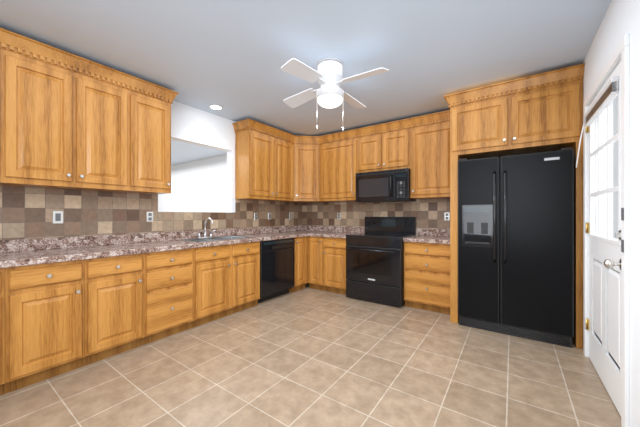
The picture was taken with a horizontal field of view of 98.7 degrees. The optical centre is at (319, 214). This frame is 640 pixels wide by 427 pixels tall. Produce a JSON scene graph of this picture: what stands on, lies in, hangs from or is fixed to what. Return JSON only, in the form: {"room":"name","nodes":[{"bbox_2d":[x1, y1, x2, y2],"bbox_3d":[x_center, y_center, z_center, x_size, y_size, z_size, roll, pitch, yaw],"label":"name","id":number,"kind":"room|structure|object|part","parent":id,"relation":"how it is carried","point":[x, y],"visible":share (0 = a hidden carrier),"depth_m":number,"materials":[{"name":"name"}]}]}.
{"room":"kitchen","nodes":[
{"label":"kitchen","id":0,"kind":"room"},
{"bbox_2d":[2,101,279,239],"bbox_3d":[-2.298,-0.135,2.752,0.120,2.710,6.600,0,0,35],"label":"wall","id":1,"kind":"structure","parent":0,"point":[193,125],"depth_m":3.75,"materials":[{"name":"white paint"}]},
{"bbox_2d":[0,48,3,183],"bbox_3d":[-2.587,-0.745,1.945,0.327,1.010,0.412,0,0,35],"label":"upper cabinet","id":2,"kind":"object","parent":1,"relation":"attached to","point":[1,49],"depth_m":2.03,"materials":[{"name":"brown wood"}]},
{"bbox_2d":[0,49,131,191],"bbox_3d":[-2.234,-0.745,2.449,0.327,1.010,0.818,0,0,35],"label":"upper cabinet","id":3,"kind":"object","parent":1,"relation":"attached to","point":[61,128],"depth_m":2.30,"materials":[{"name":"brown wood"}]},
{"bbox_2d":[0,28,178,103],"bbox_3d":[-2.202,-1.294,2.462,0.366,0.123,1.699,0,0,35],"label":"crown molding","id":4,"kind":"structure","parent":3,"relation":"attached to","point":[22,45],"depth_m":2.37,"materials":[{"name":"brown wood"}]},
{"bbox_2d":[124,91,170,193],"bbox_3d":[-1.881,-0.745,2.953,0.327,1.010,0.412,0,0,35],"label":"upper cabinet","id":5,"kind":"object","parent":1,"relation":"attached to","point":[151,117],"depth_m":2.86,"materials":[{"name":"brown wood"}]},
{"bbox_2d":[0,185,301,239],"bbox_3d":[-1.606,-0.018,3.623,0.010,0.443,4.355,0,0,35],"label":"backsplash","id":6,"kind":"structure","parent":1,"relation":"attached to","point":[26,212],"depth_m":2.80,"materials":[{"name":"tile"}]},
{"bbox_2d":[53,211,62,223],"bbox_3d":[-2.381,0.020,2.500,0.008,0.114,0.070,0,0,35],"label":"light switch","id":7,"kind":"object","parent":6,"relation":"attached to","point":[57,216],"visible":1,"depth_m":2.50,"materials":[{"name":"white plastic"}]},
{"bbox_2d":[147,212,152,221],"bbox_3d":[-1.938,0.020,3.135,0.007,0.114,0.070,0,0,35],"label":"electrical outlet","id":8,"kind":"object","parent":6,"relation":"attached to","point":[149,216],"visible":1,"depth_m":3.13,"materials":[{"name":"white plastic"}]},
{"bbox_2d":[235,129,293,201],"bbox_3d":[-0.842,-0.745,4.415,0.353,1.010,0.981,0,0,35],"label":"upper cabinet","id":9,"kind":"object","parent":1,"relation":"attached to","point":[264,167],"visible":1,"depth_m":4.14,"materials":[{"name":"brown wood"}]},
{"bbox_2d":[171,139,226,165],"bbox_3d":[-5.335,-1.540,4.952,7.380,0.100,6.720,0,0,35],"label":"ceiling","id":10,"kind":"structure","parent":0,"point":[183,152],"depth_m":6.56,"materials":[{"name":"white paint"}]},
{"bbox_2d":[140,155,449,229],"bbox_3d":[-1.726,-0.135,6.453,11.570,2.710,0.120,0,0,35],"label":"wall","id":11,"kind":"structure","parent":0,"point":[199,186],"depth_m":7.49,"materials":[{"name":"white paint"}]},
{"bbox_2d":[283,144,322,202],"bbox_3d":[-0.271,-0.745,4.982,0.638,1.010,0.616,0,0,35],"label":"upper cabinet","id":12,"kind":"object","parent":11,"relation":"attached to","point":[306,173],"visible":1,"depth_m":4.76,"materials":[{"name":"brown wood"}]},
{"bbox_2d":[320,138,357,201],"bbox_3d":[0.370,-0.745,4.694,0.738,1.010,0.353,0,0,35],"label":"upper cabinet","id":13,"kind":"object","parent":11,"relation":"attached to","point":[338,165],"visible":0.94,"depth_m":4.56,"materials":[{"name":"brown wood"}]},
{"bbox_2d":[302,198,449,228],"bbox_3d":[0.799,0.041,4.603,2.803,0.559,0.010,0,0,35],"label":"backsplash","id":14,"kind":"structure","parent":11,"relation":"attached to","point":[428,213],"depth_m":4.54,"materials":[{"name":"tile"}]},
{"bbox_2d":[444,212,449,219],"bbox_3d":[1.798,0.020,3.893,0.070,0.114,0.007,0,0,35],"label":"electrical outlet","id":15,"kind":"object","parent":14,"relation":"attached to","point":[446,215],"visible":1,"depth_m":3.89,"materials":[{"name":"white plastic"}]},
{"bbox_2d":[358,128,409,172],"bbox_3d":[1.014,-0.954,4.243,0.832,0.593,0.353,0,0,35],"label":"upper cabinet","id":16,"kind":"object","parent":11,"relation":"attached to","point":[385,151],"visible":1,"depth_m":4.10,"materials":[{"name":"brown wood"}]},
{"bbox_2d":[356,168,415,202],"bbox_3d":[0.991,-0.430,4.210,0.824,0.450,0.433,0,0,35],"label":"microwave","id":17,"kind":"object","parent":16,"relation":"attached to","point":[393,185],"visible":1,"depth_m":4.04,"materials":[{"name":"black"}]},
{"bbox_2d":[410,121,449,198],"bbox_3d":[1.603,-0.745,3.831,0.601,1.010,0.353,0,0,35],"label":"upper cabinet","id":18,"kind":"object","parent":11,"relation":"attached to","point":[430,161],"visible":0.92,"depth_m":3.73,"materials":[{"name":"brown wood"}]},
{"bbox_2d":[0,0,611,135],"bbox_3d":[-0.547,-1.450,1.599,4.070,0.100,6.720,0,0,35],"label":"ceiling","id":19,"kind":"structure","parent":0,"point":[231,57],"depth_m":2.26,"materials":[{"name":"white paint"}]},
{"bbox_2d":[209,105,222,109],"bbox_3d":[-1.348,-1.393,3.565,0.170,0.009,0.170,0,0,35],"label":"recessed light","id":20,"kind":"object","parent":19,"relation":"in","point":[216,107],"visible":0.98,"depth_m":3.55,"materials":[{"name":"white plastic"}]},
{"bbox_2d":[281,57,388,130],"bbox_3d":[0.093,-1.093,2.567,0.880,0.615,0.880,0,0,-6],"label":"ceiling fan","id":21,"kind":"object","parent":19,"relation":"hanging from","point":[327,77],"visible":1,"depth_m":2.47,"materials":[{"name":"white plastic"}]},
{"bbox_2d":[0,283,620,426],"bbox_3d":[-3.619,1.270,3.750,11.570,0.100,6.720,0,0,35],"label":"floor","id":22,"kind":"structure","parent":0,"point":[306,356],"depth_m":2.04,"materials":[{"name":"tile"}]},
{"bbox_2d":[0,268,4,394],"bbox_3d":[-2.468,0.786,1.831,0.653,0.867,0.429,0,0,35],"label":"base cabinet","id":23,"kind":"object","parent":22,"relation":"on","point":[2,326],"visible":0.89,"depth_m":1.84,"materials":[{"name":"brown wood"}]},
{"bbox_2d":[4,260,83,393],"bbox_3d":[-2.225,0.786,2.179,0.653,0.867,0.416,0,0,35],"label":"base cabinet","id":24,"kind":"object","parent":22,"relation":"on","point":[44,321],"visible":1,"depth_m":1.99,"materials":[{"name":"brown wood"}]},
{"bbox_2d":[83,253,143,365],"bbox_3d":[-1.981,0.786,2.527,0.653,0.867,0.429,0,0,35],"label":"base cabinet","id":25,"kind":"object","parent":22,"relation":"on","point":[113,305],"visible":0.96,"depth_m":2.33,"materials":[{"name":"brown wood"}]},
{"bbox_2d":[142,248,192,344],"bbox_3d":[-1.719,0.786,2.901,0.653,0.867,0.479,0,0,35],"label":"drawers","id":26,"kind":"object","parent":22,"relation":"on","point":[168,293],"visible":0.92,"depth_m":2.70,"materials":[{"name":"brown wood"}]},
{"bbox_2d":[191,241,259,327],"bbox_3d":[-1.311,0.786,3.484,0.653,0.867,0.942,0,0,35],"label":"base cabinet","id":27,"kind":"object","parent":22,"relation":"on","point":[226,280],"visible":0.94,"depth_m":3.25,"materials":[{"name":"brown wood"}]},
{"bbox_2d":[0,227,307,267],"bbox_3d":[-1.529,0.278,3.185,0.638,0.146,3.725,0,0,35],"label":"countertop","id":28,"kind":"structure","parent":27,"relation":"on","point":[19,252],"depth_m":2.62,"materials":[{"name":"stone"}]},
{"bbox_2d":[197,218,215,237],"bbox_3d":[-1.461,0.170,3.624,0.202,0.270,0.236,0,0,35],"label":"faucet","id":29,"kind":"object","parent":28,"relation":"on","point":[205,235],"visible":0.98,"depth_m":3.65,"materials":[{"name":"silver metal"}]},
{"bbox_2d":[178,236,253,241],"bbox_3d":[-1.310,0.390,3.508,0.466,0.181,0.806,0,0,35],"label":"sink","id":30,"kind":"object","parent":28,"relation":"in","point":[208,239],"visible":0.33,"depth_m":3.59,"materials":[{"name":"silver metal"}]},
{"bbox_2d":[258,238,294,302],"bbox_3d":[-0.843,0.787,4.163,0.624,0.866,0.694,0,0,35],"label":"dishwasher","id":31,"kind":"object","parent":22,"relation":"on","point":[277,267],"visible":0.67,"depth_m":3.96,"materials":[{"name":"black metal"}]},
{"bbox_2d":[289,236,307,292],"bbox_3d":[-0.536,0.786,4.590,0.653,0.867,0.343,0,0,35],"label":"base cabinet","id":32,"kind":"object","parent":22,"relation":"on","point":[301,262],"visible":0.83,"depth_m":4.41,"materials":[{"name":"brown wood"}]},
{"bbox_2d":[308,236,324,290],"bbox_3d":[0.083,0.786,4.712,0.307,0.867,0.653,0,0,35],"label":"base cabinet","id":33,"kind":"object","parent":22,"relation":"on","point":[315,262],"visible":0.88,"depth_m":4.46,"materials":[{"name":"brown wood"}]},
{"bbox_3d":[-0.280,0.741,4.995,0.608,0.777,0.606,0,0,35],"label":"cabinet filler","id":34,"kind":"object","parent":33,"relation":"attached to","visible":0},
{"bbox_2d":[280,225,364,237],"bbox_3d":[0.026,0.278,4.761,1.378,0.146,0.638,0,0,35],"label":"countertop","id":35,"kind":"structure","parent":34,"relation":"on","point":[329,231],"depth_m":4.88,"materials":[{"name":"stone"}]},
{"bbox_2d":[323,237,346,294],"bbox_3d":[0.397,0.786,4.492,0.456,0.867,0.653,0,0,35],"label":"base cabinet","id":36,"kind":"object","parent":22,"relation":"on","point":[334,265],"visible":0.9,"depth_m":4.25,"materials":[{"name":"brown wood"}]},
{"bbox_2d":[346,217,415,307],"bbox_3d":[0.891,0.624,4.067,0.834,1.192,0.750,0,0,35],"label":"stove","id":37,"kind":"object","parent":22,"relation":"on","point":[375,261],"visible":0.96,"depth_m":3.84,"materials":[{"name":"black metal"}]},
{"bbox_2d":[232,63,584,348],"bbox_3d":[0.780,-0.068,3.616,3.926,2.575,1.649,0,0,35],"label":"tall cabinet","id":38,"kind":"object","parent":22,"relation":"on","point":[547,119],"depth_m":2.82,"materials":[{"name":"brown wood"}]},
{"bbox_3d":[0.236,-1.294,3.808,2.814,0.123,1.339,0,0,35],"label":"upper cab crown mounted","id":39,"kind":"part","parent":38,"relation":"part of","materials":[{"name":"brown wood"}]},
{"bbox_3d":[2.029,-1.294,2.995,1.167,0.123,0.498,0,0,35],"label":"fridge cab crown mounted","id":40,"kind":"part","parent":38,"relation":"part of","materials":[{"name":"brown wood"}]},
{"bbox_2d":[404,242,449,314],"bbox_3d":[1.518,0.786,3.707,0.597,0.867,0.653,0,0,35],"label":"drawers","id":41,"kind":"object","parent":22,"relation":"on","point":[426,276],"visible":0.85,"depth_m":3.46,"materials":[{"name":"brown wood"}]},
{"bbox_2d":[403,229,449,243],"bbox_3d":[1.522,0.278,3.714,0.599,0.146,0.638,0,0,35],"label":"countertop","id":42,"kind":"structure","parent":41,"relation":"on","point":[439,236],"depth_m":3.80,"materials":[{"name":"stone"}]},
{"bbox_2d":[458,147,573,347],"bbox_3d":[2.112,0.301,3.052,0.954,1.838,0.849,0,0,35],"label":"refrigerator","id":43,"kind":"object","parent":22,"relation":"on","point":[516,245],"visible":1,"depth_m":2.72,"materials":[{"name":"black metal"}]},
{"bbox_2d":[582,0,639,426],"bbox_3d":[1.028,-0.090,0.423,0.140,2.620,6.600,0,0,35],"label":"wall","id":44,"kind":"structure","parent":0,"point":[621,19],"depth_m":1.48,"materials":[{"name":"white paint"}]},
{"bbox_2d":[576,62,620,415],"bbox_3d":[2.002,0.143,1.982,0.148,2.137,0.956,0,0,35],"label":"door","id":45,"kind":"structure","parent":44,"relation":"in","point":[603,324],"depth_m":1.93,"materials":[{"name":"white paint"}]},
{"bbox_2d":[583,33,629,426],"bbox_3d":[2.071,0.107,1.932,0.162,2.225,1.095,0,0,35],"label":"door frame","id":46,"kind":"structure","parent":44,"relation":"attached to","point":[621,53],"depth_m":1.56,"materials":[{"name":"white paint"}]}
]}

